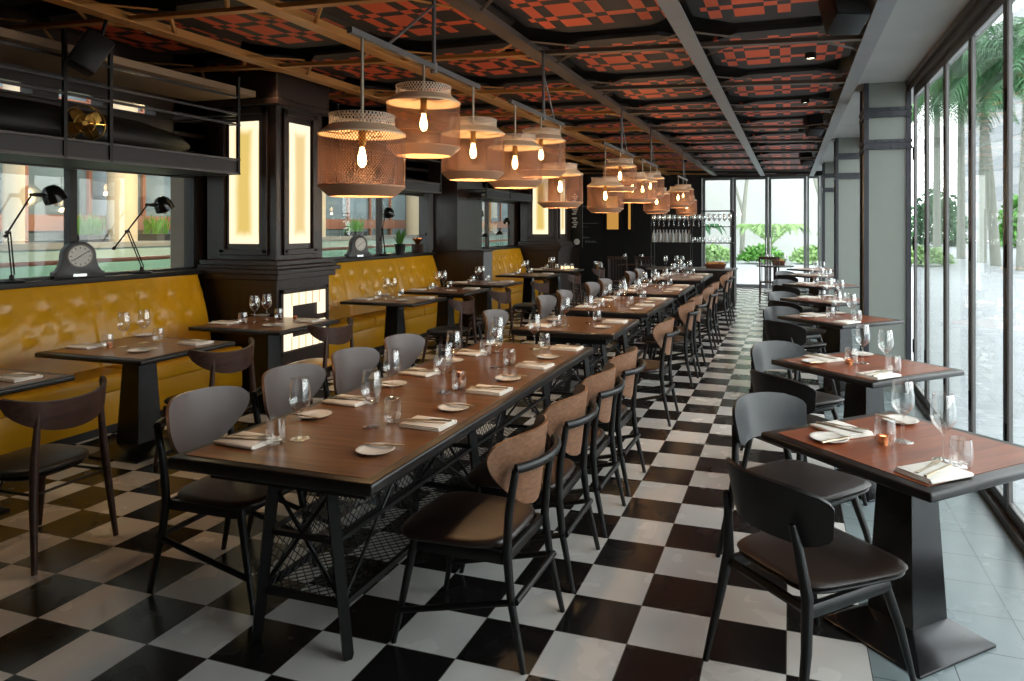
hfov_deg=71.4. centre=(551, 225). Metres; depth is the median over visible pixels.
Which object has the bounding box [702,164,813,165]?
ceiling beam
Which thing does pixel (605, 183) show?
pendant lamp
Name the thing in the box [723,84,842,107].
ceiling beam
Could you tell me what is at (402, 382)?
plate
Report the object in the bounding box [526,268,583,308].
pedestal table
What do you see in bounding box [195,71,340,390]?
pillar
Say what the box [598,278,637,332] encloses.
dining chair
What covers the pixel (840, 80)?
ceiling beam
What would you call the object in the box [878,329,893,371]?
wine glass
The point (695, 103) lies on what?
ceiling panel
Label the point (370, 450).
plate
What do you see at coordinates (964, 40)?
window
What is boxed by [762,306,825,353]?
chair
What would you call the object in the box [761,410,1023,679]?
pedestal table
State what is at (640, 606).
floor
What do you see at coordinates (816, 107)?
ceiling beam
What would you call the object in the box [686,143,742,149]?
ceiling panel
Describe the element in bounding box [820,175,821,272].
window frame
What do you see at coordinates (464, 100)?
ceiling panel
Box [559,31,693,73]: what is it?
ceiling panel
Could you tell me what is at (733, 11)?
ceiling panel
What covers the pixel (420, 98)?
socket
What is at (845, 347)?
tumbler
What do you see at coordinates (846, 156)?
column
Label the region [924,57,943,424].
window
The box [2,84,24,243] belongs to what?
column
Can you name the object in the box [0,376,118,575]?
chair
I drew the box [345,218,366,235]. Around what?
planter
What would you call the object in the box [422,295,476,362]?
chair
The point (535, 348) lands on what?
wine glass
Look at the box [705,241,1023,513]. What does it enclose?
ground
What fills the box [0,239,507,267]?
balustrade
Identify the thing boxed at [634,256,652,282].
spindle chair
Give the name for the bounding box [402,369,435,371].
table knife
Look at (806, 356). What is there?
napkin
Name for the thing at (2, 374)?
table knife
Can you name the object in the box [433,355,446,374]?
tumbler
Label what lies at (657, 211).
pendant lamp
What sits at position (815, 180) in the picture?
tree
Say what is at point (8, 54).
ceiling
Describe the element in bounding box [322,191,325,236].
atrium
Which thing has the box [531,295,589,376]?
dining chair
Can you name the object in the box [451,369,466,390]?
tumbler
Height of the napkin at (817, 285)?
0.016 m
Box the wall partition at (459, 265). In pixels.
[432,250,492,325]
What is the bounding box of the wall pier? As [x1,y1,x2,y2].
[428,134,481,249]
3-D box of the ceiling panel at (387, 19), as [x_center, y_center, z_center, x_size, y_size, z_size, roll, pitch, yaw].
[-0.971,-1.562,5.229,1.190,0.030,1.300,0,0,19]
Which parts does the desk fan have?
blade, blade, blade, blade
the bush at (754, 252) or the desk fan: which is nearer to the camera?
the desk fan
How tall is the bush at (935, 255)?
0.944 m
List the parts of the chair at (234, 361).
leg, seat, leg, backrest, leg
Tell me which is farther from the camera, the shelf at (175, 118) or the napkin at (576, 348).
the shelf at (175, 118)
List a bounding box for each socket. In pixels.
[358,130,365,146]
[420,98,426,113]
[470,131,475,142]
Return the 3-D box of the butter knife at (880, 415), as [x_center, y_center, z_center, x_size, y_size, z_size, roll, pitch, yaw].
[1.525,0.867,3.197,0.017,0.006,0.170,0,0,-21]
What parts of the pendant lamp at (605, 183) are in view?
rod, lamp shade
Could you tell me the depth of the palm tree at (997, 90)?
26.41 m
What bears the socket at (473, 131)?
attached to the pendant lamp at (473, 131)
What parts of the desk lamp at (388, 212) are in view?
arm, lamp shade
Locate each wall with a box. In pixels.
[0,0,578,291]
[0,235,507,278]
[170,177,183,267]
[579,152,821,283]
[705,179,817,255]
[705,212,721,219]
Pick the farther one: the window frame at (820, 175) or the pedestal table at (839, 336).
the window frame at (820, 175)
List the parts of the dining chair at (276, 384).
leg, rail, backrest, leg, leg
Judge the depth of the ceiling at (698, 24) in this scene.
8.39 m
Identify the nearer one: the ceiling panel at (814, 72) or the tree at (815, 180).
the ceiling panel at (814, 72)
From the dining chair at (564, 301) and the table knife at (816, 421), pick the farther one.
the dining chair at (564, 301)
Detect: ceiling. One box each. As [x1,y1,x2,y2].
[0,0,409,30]
[0,11,87,21]
[0,27,255,101]
[42,0,896,175]
[132,0,840,153]
[201,69,347,95]
[306,64,452,91]
[425,57,570,88]
[427,95,508,113]
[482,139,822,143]
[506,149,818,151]
[538,114,636,128]
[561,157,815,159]
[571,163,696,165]
[573,130,656,140]
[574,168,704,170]
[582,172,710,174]
[633,109,729,127]
[655,126,737,139]
[672,139,743,149]
[685,149,745,157]
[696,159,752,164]
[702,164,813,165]
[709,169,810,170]
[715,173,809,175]
[735,107,832,125]
[743,125,826,139]
[749,142,821,149]
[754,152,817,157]
[814,0,1015,170]
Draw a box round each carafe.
[652,230,655,241]
[658,230,661,241]
[662,230,664,241]
[665,230,667,241]
[668,230,670,241]
[671,230,674,241]
[677,230,680,241]
[681,230,683,241]
[684,230,687,241]
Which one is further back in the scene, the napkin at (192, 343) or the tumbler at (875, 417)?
the napkin at (192, 343)
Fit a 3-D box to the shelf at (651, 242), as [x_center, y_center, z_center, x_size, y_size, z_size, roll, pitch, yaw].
[2.888,0.346,14.693,1.670,0.018,0.360,0,0,19]
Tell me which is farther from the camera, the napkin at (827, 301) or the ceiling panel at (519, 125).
the ceiling panel at (519, 125)
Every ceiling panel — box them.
[48,7,241,54]
[176,0,368,48]
[206,53,346,80]
[310,49,454,81]
[323,0,514,40]
[329,84,412,107]
[375,108,469,122]
[395,82,511,104]
[426,40,574,77]
[427,122,506,132]
[454,105,552,121]
[493,0,665,32]
[494,77,612,102]
[498,121,576,133]
[541,102,636,120]
[558,134,600,144]
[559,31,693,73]
[561,144,623,149]
[574,119,657,133]
[580,152,636,156]
[598,159,649,162]
[600,133,674,143]
[604,72,711,99]
[620,143,686,149]
[633,165,662,168]
[634,99,722,118]
[637,152,695,156]
[652,159,703,163]
[656,118,732,132]
[662,165,710,168]
[673,132,737,143]
[686,0,866,22]
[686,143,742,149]
[696,152,748,156]
[705,159,751,163]
[706,22,853,68]
[712,166,755,168]
[723,67,842,97]
[735,96,832,117]
[743,116,826,131]
[749,131,820,142]
[753,142,817,148]
[757,152,814,156]
[760,160,799,163]
[763,166,810,168]
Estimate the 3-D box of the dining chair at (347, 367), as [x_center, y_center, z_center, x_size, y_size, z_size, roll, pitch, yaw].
[-1.118,1.226,4.497,0.617,0.863,0.518,0,0,18]
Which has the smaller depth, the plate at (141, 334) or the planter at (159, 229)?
the plate at (141, 334)
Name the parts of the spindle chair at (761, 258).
leg, rail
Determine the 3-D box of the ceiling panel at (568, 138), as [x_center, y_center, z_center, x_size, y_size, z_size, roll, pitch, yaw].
[0.323,-1.602,13.126,1.190,0.030,1.300,0,0,19]
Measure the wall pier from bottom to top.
1.960 m
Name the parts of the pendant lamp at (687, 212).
lamp shade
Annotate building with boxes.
[0,83,507,242]
[964,6,1023,240]
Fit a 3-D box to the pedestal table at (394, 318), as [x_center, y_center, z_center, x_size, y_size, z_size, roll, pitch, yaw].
[-1.899,1.270,8.598,0.980,0.770,0.840,0,0,19]
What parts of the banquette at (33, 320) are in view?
backrest, panel, seat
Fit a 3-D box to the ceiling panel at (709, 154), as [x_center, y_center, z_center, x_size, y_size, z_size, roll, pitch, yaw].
[3.740,-1.523,15.315,1.160,0.030,1.300,0,0,19]
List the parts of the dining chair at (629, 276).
backrest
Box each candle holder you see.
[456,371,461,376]
[878,434,887,443]
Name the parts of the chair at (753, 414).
leg, backrest, leg, seat, seat frame, leg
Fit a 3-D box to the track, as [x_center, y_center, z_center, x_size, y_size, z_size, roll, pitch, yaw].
[3.908,1.630,7.972,0.120,0.050,22.000,0,0,19]
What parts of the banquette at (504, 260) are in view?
backrest, panel, seat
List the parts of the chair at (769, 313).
backrest, seat frame, seat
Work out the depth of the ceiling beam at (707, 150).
13.04 m
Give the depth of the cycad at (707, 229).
34.93 m
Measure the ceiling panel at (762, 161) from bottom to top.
0.030 m
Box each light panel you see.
[229,121,258,243]
[280,284,328,357]
[289,123,309,243]
[533,179,547,233]
[561,185,564,233]
[605,195,620,230]
[626,194,632,230]
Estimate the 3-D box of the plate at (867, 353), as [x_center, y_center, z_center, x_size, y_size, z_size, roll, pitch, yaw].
[2.117,0.877,4.864,0.153,0.014,0.153,0,0,19]
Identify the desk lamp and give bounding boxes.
[0,185,67,282]
[112,196,174,273]
[379,207,394,255]
[503,218,511,246]
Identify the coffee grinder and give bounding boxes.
[411,233,426,252]
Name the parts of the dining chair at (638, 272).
backrest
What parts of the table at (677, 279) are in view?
rail, leg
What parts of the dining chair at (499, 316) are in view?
leg, rail, backrest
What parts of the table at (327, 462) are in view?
leg, leg, rail, leg, leg, leg, leg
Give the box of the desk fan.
[68,105,105,140]
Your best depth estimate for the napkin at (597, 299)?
8.40 m
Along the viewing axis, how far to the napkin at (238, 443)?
2.87 m
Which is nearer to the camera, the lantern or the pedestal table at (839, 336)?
the pedestal table at (839, 336)
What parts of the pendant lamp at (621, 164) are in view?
lamp shade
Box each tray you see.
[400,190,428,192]
[481,196,515,201]
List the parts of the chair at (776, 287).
backrest, seat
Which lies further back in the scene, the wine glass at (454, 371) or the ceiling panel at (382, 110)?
the ceiling panel at (382, 110)
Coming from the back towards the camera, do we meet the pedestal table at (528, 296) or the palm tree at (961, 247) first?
the palm tree at (961, 247)
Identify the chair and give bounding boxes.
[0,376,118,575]
[147,386,317,611]
[153,337,255,465]
[247,363,384,535]
[287,317,353,398]
[316,347,434,506]
[377,334,445,472]
[391,414,564,674]
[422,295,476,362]
[459,384,599,592]
[465,287,514,346]
[476,309,532,411]
[509,279,550,335]
[519,363,625,537]
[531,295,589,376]
[550,272,581,315]
[554,290,599,364]
[574,346,645,496]
[575,267,604,305]
[581,282,628,342]
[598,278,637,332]
[607,256,626,295]
[622,271,654,321]
[622,317,679,426]
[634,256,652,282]
[634,269,666,317]
[638,300,699,386]
[652,294,706,373]
[671,285,717,353]
[679,281,722,344]
[701,271,735,320]
[702,273,732,326]
[702,457,916,680]
[715,392,871,557]
[740,340,844,450]
[741,369,867,505]
[759,257,779,302]
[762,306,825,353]
[763,319,839,406]
[766,291,815,338]
[767,300,825,372]
[772,279,811,311]
[773,285,817,327]
[775,271,808,292]
[776,275,812,306]
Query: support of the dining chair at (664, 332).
on the floor at (640, 606)
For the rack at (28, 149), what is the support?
attached to the wall at (196, 138)
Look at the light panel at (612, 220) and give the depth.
20.26 m
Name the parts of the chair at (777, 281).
backrest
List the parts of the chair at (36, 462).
leg, leg, seat, metal rod, backrest, leg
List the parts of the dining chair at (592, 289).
backrest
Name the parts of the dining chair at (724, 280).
backrest, leg, leg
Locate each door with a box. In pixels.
[733,177,767,287]
[768,176,806,288]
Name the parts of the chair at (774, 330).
leg, backrest, leg, leg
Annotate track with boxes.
[909,383,1023,554]
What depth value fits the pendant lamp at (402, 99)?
3.70 m
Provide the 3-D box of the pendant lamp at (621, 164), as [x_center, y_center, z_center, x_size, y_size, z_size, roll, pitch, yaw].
[0.788,-0.637,8.246,0.395,0.476,0.395,0,0,32]
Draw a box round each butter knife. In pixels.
[290,413,320,417]
[363,443,403,446]
[374,382,401,384]
[443,403,474,406]
[499,374,526,375]
[821,436,850,442]
[875,413,906,423]
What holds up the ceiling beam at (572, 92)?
attached to the ceiling at (110, 13)
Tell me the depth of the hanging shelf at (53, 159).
5.72 m
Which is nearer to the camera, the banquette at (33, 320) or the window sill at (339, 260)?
the banquette at (33, 320)
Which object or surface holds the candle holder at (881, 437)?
on the pedestal table at (906, 525)
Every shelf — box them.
[272,425,526,596]
[651,226,733,226]
[651,242,733,243]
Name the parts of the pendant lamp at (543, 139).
lamp shade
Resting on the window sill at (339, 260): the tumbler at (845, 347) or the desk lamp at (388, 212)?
the desk lamp at (388, 212)
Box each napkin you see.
[0,372,42,382]
[65,343,105,348]
[177,339,213,345]
[208,320,237,324]
[213,431,280,449]
[294,318,322,322]
[321,394,373,406]
[352,297,372,299]
[398,367,440,376]
[398,415,456,431]
[408,288,426,290]
[414,296,434,298]
[450,349,487,356]
[463,287,479,289]
[465,384,512,395]
[514,361,554,369]
[525,323,551,327]
[549,344,583,350]
[575,305,596,307]
[593,298,612,300]
[602,319,627,323]
[618,289,635,290]
[630,285,645,286]
[635,303,654,306]
[646,297,666,299]
[665,288,682,290]
[673,284,688,285]
[797,295,817,298]
[799,312,825,316]
[803,354,843,362]
[810,420,873,438]
[817,285,833,286]
[823,300,845,302]
[832,319,860,324]
[855,370,901,379]
[894,460,973,484]
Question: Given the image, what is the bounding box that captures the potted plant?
[393,229,406,253]
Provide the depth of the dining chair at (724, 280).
11.68 m
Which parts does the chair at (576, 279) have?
backrest, leg, leg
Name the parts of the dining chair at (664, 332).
seat, seat frame, backrest, leg, rail, leg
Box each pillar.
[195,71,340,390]
[517,156,574,294]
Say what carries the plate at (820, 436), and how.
on the pedestal table at (906, 525)
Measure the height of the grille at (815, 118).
0.221 m
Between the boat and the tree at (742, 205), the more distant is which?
the tree at (742, 205)
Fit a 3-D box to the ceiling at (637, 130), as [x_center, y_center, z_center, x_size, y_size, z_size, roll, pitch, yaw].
[1.036,-1.432,11.222,1.304,0.076,1.502,0,0,19]
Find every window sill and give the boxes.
[0,269,204,289]
[333,252,435,262]
[477,246,520,249]
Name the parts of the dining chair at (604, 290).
backrest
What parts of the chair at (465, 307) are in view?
leg, leg, seat, metal rod, leg, backrest, leg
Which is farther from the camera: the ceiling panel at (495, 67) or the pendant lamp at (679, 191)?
the pendant lamp at (679, 191)
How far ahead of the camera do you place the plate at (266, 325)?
6.29 m
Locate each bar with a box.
[347,0,479,88]
[508,52,564,126]
[602,107,634,156]
[640,128,657,167]
[677,151,687,180]
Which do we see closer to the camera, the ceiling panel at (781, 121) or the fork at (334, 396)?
the fork at (334, 396)
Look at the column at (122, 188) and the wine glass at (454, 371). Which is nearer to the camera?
the wine glass at (454, 371)
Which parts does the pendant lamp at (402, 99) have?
rod, lamp shade, bulb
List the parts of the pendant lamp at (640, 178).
lamp shade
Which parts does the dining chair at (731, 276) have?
backrest, leg, leg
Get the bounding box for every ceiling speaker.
[64,19,114,77]
[799,152,812,165]
[803,113,824,136]
[818,0,869,34]
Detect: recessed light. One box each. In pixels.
[505,49,514,51]
[801,98,809,103]
[805,52,816,60]
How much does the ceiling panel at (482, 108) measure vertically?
0.030 m
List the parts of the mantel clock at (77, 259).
name plate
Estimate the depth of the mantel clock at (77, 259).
6.01 m
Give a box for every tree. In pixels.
[736,180,748,254]
[813,178,817,195]
[911,16,1023,265]
[911,24,1023,262]
[911,78,1019,249]
[911,188,967,246]
[912,74,1022,258]
[922,21,1023,270]
[949,22,1023,128]
[988,194,1017,246]
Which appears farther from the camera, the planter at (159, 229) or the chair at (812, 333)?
the planter at (159, 229)
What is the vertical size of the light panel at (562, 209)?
1.235 m
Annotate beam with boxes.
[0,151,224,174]
[169,34,862,72]
[329,78,846,98]
[355,106,835,118]
[411,125,827,132]
[492,92,608,111]
[602,88,718,109]
[694,22,867,38]
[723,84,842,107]
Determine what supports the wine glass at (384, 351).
on the table at (327, 462)
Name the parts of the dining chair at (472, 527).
leg, leg, seat, seat frame, seat rod, leg, backrest, rail, leg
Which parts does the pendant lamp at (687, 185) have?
lamp shade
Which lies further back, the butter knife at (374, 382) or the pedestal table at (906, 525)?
the butter knife at (374, 382)
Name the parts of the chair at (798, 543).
leg, backrest, leg, seat frame, leg, seat, leg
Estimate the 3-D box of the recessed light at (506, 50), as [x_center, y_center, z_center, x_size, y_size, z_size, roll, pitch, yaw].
[-0.356,-1.467,6.025,0.092,0.050,0.092,0,0,19]
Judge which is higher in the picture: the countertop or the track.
the countertop
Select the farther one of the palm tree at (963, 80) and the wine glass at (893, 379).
the palm tree at (963, 80)
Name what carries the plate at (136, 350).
on the pedestal table at (139, 403)
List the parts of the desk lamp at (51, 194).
arm, arm, lamp shade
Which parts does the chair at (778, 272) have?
backrest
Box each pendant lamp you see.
[317,38,405,197]
[386,65,460,158]
[441,87,504,181]
[487,105,541,188]
[517,117,565,178]
[537,125,582,207]
[587,145,623,212]
[603,151,636,191]
[617,157,647,202]
[628,161,656,202]
[637,165,664,198]
[643,167,669,213]
[667,177,689,207]
[672,184,693,204]
[676,181,696,215]
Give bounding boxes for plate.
[127,348,150,352]
[134,333,154,336]
[254,314,269,316]
[262,324,279,326]
[299,409,331,418]
[356,442,394,455]
[380,380,406,386]
[438,403,468,411]
[440,357,463,362]
[482,342,501,345]
[495,375,520,380]
[537,354,558,358]
[594,326,611,328]
[799,315,815,317]
[802,358,825,363]
[810,431,848,443]
[831,311,845,313]
[849,351,872,356]
[882,414,918,424]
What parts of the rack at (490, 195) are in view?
post, panel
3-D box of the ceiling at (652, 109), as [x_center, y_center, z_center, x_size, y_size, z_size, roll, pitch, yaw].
[1.734,-1.393,9.322,1.274,0.075,1.502,0,0,19]
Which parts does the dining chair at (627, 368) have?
seat, seat frame, leg, backrest, rail, leg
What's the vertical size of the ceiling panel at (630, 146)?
0.030 m
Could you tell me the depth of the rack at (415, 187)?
9.86 m
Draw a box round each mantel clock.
[50,241,104,278]
[345,235,370,257]
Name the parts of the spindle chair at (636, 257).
rail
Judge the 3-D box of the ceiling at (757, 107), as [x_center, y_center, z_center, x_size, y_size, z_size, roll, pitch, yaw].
[2.905,-1.355,8.930,1.244,0.074,1.502,0,0,19]
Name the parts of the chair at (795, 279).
backrest, seat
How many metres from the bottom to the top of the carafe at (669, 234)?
0.260 m
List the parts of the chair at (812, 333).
backrest, seat, seat frame, leg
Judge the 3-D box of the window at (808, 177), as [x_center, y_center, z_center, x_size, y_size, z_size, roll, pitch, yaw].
[6.837,0.170,18.597,0.310,2.970,0.090,0,0,19]
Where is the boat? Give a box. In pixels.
[0,96,189,152]
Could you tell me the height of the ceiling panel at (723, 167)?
0.030 m
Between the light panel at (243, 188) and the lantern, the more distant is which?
the lantern
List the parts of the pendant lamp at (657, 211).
lamp shade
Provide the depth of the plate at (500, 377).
4.10 m
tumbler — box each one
[265,417,286,444]
[384,401,401,422]
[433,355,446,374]
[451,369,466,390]
[503,349,515,365]
[844,347,857,364]
[874,417,895,444]
[886,355,900,373]
[948,436,973,466]
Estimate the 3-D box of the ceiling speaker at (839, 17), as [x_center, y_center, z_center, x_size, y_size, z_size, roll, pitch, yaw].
[1.751,-1.383,4.272,0.208,0.461,0.278,0,0,-2]
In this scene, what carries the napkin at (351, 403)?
on the table at (327, 462)
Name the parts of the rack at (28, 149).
post, post, panel, post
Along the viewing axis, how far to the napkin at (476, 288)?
9.98 m
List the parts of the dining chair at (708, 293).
seat, seat frame, backrest, leg, leg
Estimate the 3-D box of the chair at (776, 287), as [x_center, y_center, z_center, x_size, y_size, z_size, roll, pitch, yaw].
[3.581,1.260,10.499,0.596,0.795,0.527,0,0,-26]
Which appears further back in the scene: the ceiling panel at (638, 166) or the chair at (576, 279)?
the ceiling panel at (638, 166)
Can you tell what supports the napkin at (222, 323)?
on the pedestal table at (267, 351)
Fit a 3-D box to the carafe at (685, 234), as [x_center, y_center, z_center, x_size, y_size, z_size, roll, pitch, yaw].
[2.757,0.206,14.663,0.076,0.260,0.076,0,0,19]
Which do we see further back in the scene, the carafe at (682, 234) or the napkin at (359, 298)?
the carafe at (682, 234)
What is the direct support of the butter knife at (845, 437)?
on the plate at (820, 436)
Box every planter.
[77,213,108,241]
[138,215,169,240]
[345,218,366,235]
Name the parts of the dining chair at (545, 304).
leg, backrest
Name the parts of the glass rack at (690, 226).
post, post, post, post, frame, post, post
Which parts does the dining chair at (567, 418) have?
leg, seat, seat frame, leg, backrest, rail, leg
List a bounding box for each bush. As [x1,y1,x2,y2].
[705,243,729,261]
[736,243,786,263]
[788,244,817,263]
[911,245,956,265]
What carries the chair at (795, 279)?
on the floor at (640, 606)
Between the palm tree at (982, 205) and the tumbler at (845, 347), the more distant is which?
the palm tree at (982, 205)
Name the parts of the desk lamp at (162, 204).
arm, arm, lamp shade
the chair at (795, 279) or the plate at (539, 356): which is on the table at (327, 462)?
the plate at (539, 356)
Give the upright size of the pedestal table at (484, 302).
0.770 m
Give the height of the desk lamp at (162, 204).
0.730 m
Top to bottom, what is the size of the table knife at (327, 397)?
0.006 m
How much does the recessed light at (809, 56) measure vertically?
0.050 m
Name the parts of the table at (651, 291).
leg, rail, leg, leg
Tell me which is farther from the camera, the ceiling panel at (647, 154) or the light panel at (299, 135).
the ceiling panel at (647, 154)
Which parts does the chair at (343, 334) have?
seat, leg, backrest, leg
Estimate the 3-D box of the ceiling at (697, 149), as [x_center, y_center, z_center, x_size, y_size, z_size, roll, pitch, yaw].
[3.238,-1.393,13.817,1.274,0.075,1.502,0,0,19]
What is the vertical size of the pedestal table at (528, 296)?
0.770 m
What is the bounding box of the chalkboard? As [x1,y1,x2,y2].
[579,189,602,250]
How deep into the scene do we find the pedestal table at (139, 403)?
5.13 m
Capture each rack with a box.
[0,30,240,176]
[322,104,441,193]
[467,146,532,201]
[650,210,733,268]
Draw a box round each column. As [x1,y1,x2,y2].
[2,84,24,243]
[107,104,137,241]
[406,196,418,234]
[822,162,833,294]
[833,137,859,314]
[859,81,911,392]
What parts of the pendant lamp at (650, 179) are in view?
lamp shade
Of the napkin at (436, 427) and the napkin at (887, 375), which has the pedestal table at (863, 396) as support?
the napkin at (887, 375)
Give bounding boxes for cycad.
[705,224,726,234]
[736,223,811,247]
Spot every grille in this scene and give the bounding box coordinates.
[64,28,88,61]
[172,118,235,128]
[803,152,811,156]
[808,113,823,127]
[835,0,868,12]
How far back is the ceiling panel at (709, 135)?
11.98 m
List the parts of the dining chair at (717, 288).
backrest, leg, leg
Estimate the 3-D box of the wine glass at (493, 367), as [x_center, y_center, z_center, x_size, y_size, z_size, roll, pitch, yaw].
[-0.348,0.758,4.442,0.090,0.252,0.090,0,0,19]
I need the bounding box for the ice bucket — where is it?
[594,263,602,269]
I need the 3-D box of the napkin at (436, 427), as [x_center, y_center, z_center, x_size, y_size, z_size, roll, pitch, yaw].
[-0.551,0.876,3.159,0.210,0.016,0.157,0,0,22]
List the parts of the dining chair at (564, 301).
backrest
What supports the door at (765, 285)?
in the wall at (623, 243)
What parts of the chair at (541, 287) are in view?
leg, leg, seat, metal rod, backrest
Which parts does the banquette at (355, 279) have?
backrest, panel, seat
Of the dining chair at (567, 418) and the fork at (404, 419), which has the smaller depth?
the fork at (404, 419)
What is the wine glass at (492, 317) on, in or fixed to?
on the table at (327, 462)
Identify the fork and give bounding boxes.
[232,434,274,436]
[334,396,369,397]
[403,419,445,422]
[470,386,503,389]
[824,422,867,429]
[914,459,942,472]
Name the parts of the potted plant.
pot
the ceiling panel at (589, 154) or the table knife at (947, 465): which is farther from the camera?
the ceiling panel at (589, 154)
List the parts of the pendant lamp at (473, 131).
lamp shade, rod, bulb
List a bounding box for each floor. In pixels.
[0,232,507,250]
[0,283,1023,680]
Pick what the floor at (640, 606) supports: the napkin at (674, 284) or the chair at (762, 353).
the chair at (762, 353)
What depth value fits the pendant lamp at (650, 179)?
9.38 m
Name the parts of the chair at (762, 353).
leg, backrest, leg, seat frame, seat, leg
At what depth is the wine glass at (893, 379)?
2.92 m
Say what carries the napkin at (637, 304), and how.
on the table at (616, 310)
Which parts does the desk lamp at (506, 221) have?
lamp shade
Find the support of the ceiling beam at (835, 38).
attached to the ceiling at (110, 13)
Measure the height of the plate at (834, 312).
0.014 m
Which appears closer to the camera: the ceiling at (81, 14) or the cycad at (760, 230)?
the ceiling at (81, 14)
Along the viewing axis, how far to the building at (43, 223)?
16.92 m
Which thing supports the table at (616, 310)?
on the floor at (640, 606)
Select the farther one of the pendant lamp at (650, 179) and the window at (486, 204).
the window at (486, 204)
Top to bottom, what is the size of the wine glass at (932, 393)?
0.252 m
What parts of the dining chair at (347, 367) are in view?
leg, rail, backrest, leg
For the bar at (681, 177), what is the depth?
13.12 m
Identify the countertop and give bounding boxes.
[646,266,737,270]
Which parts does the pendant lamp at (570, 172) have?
rod, lamp shade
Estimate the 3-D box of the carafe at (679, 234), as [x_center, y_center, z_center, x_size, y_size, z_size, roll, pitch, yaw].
[2.632,0.206,14.705,0.076,0.260,0.076,0,0,19]
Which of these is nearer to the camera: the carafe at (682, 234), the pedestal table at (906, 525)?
the pedestal table at (906, 525)
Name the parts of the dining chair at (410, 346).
leg, backrest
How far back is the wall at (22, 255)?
15.97 m
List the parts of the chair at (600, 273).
backrest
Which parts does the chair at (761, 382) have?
leg, seat frame, backrest, leg, seat, leg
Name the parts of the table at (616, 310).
leg, leg, rail, leg, leg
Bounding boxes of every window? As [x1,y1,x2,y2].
[0,163,196,280]
[333,194,432,258]
[484,202,514,247]
[702,177,732,266]
[807,175,819,288]
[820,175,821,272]
[905,0,1005,511]
[912,78,924,404]
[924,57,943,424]
[943,28,969,431]
[1003,0,1023,535]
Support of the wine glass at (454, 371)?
on the table at (327, 462)
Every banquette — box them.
[0,274,242,454]
[329,255,462,358]
[492,248,543,311]
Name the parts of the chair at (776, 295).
backrest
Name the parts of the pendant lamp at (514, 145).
rod, lamp shade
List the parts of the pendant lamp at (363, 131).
lamp shade, rod, bulb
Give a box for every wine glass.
[117,313,130,347]
[137,310,150,343]
[288,377,310,438]
[361,369,381,427]
[383,351,400,398]
[435,345,451,392]
[446,330,460,372]
[489,328,502,368]
[491,317,503,353]
[528,314,540,349]
[855,324,869,363]
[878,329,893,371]
[890,379,914,442]
[930,393,956,460]
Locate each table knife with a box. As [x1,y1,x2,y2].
[2,374,36,374]
[221,436,269,439]
[327,397,365,400]
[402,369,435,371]
[406,418,451,420]
[475,386,507,388]
[816,421,862,432]
[924,463,951,476]
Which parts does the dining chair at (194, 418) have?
leg, rail, backrest, leg, seat frame, seat, leg, leg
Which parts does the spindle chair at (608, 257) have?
rail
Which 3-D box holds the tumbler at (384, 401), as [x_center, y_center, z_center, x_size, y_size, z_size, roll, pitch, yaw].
[-0.714,0.831,3.191,0.082,0.105,0.082,0,0,19]
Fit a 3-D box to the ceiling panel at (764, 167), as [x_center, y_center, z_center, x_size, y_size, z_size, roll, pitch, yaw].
[5.914,-1.484,17.919,1.130,0.030,1.300,0,0,19]
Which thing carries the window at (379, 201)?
in the wall at (196, 138)
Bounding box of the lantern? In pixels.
[482,233,488,247]
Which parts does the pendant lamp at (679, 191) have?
lamp shade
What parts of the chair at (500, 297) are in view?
leg, seat, backrest, leg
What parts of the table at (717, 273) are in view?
door, door, door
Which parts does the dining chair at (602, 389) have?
seat, seat frame, leg, backrest, rail, leg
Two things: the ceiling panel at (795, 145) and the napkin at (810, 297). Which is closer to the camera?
the napkin at (810, 297)
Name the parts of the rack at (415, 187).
post, panel, post, post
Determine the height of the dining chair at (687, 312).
0.863 m
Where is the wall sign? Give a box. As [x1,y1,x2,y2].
[570,189,582,247]
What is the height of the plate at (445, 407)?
0.014 m
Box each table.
[0,368,74,513]
[35,336,234,463]
[167,341,593,660]
[188,316,339,414]
[340,295,446,365]
[399,287,489,348]
[444,280,522,333]
[495,273,560,317]
[511,315,638,412]
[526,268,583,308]
[563,296,673,375]
[610,283,694,342]
[619,264,654,266]
[646,266,737,309]
[646,273,712,320]
[756,264,793,299]
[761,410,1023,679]
[771,350,964,502]
[777,312,903,404]
[780,295,859,353]
[782,282,859,327]
[783,273,833,311]
[787,268,833,272]
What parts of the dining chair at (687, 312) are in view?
leg, leg, seat, seat frame, backrest, leg, leg, rail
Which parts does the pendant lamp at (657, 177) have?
lamp shade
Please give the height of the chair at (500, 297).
0.839 m
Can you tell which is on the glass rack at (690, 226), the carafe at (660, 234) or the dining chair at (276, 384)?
the carafe at (660, 234)
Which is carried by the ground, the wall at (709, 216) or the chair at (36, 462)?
the wall at (709, 216)
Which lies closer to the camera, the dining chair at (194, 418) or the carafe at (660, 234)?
the dining chair at (194, 418)
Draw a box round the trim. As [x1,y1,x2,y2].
[484,252,491,300]
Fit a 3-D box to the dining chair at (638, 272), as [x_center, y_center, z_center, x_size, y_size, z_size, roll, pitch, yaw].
[1.774,1.226,13.105,0.617,0.863,0.518,0,0,20]
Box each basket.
[704,261,726,268]
[772,259,785,264]
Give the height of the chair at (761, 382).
0.795 m
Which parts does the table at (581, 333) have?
leg, leg, rail, leg, leg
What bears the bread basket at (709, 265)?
on the table at (717, 273)
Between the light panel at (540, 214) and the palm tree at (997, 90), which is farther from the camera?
the palm tree at (997, 90)
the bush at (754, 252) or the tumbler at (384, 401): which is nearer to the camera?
the tumbler at (384, 401)
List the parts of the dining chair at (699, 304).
leg, seat, backrest, leg, leg, rail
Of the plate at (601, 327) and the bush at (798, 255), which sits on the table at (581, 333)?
the plate at (601, 327)
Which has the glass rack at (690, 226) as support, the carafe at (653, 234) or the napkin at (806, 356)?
the carafe at (653, 234)

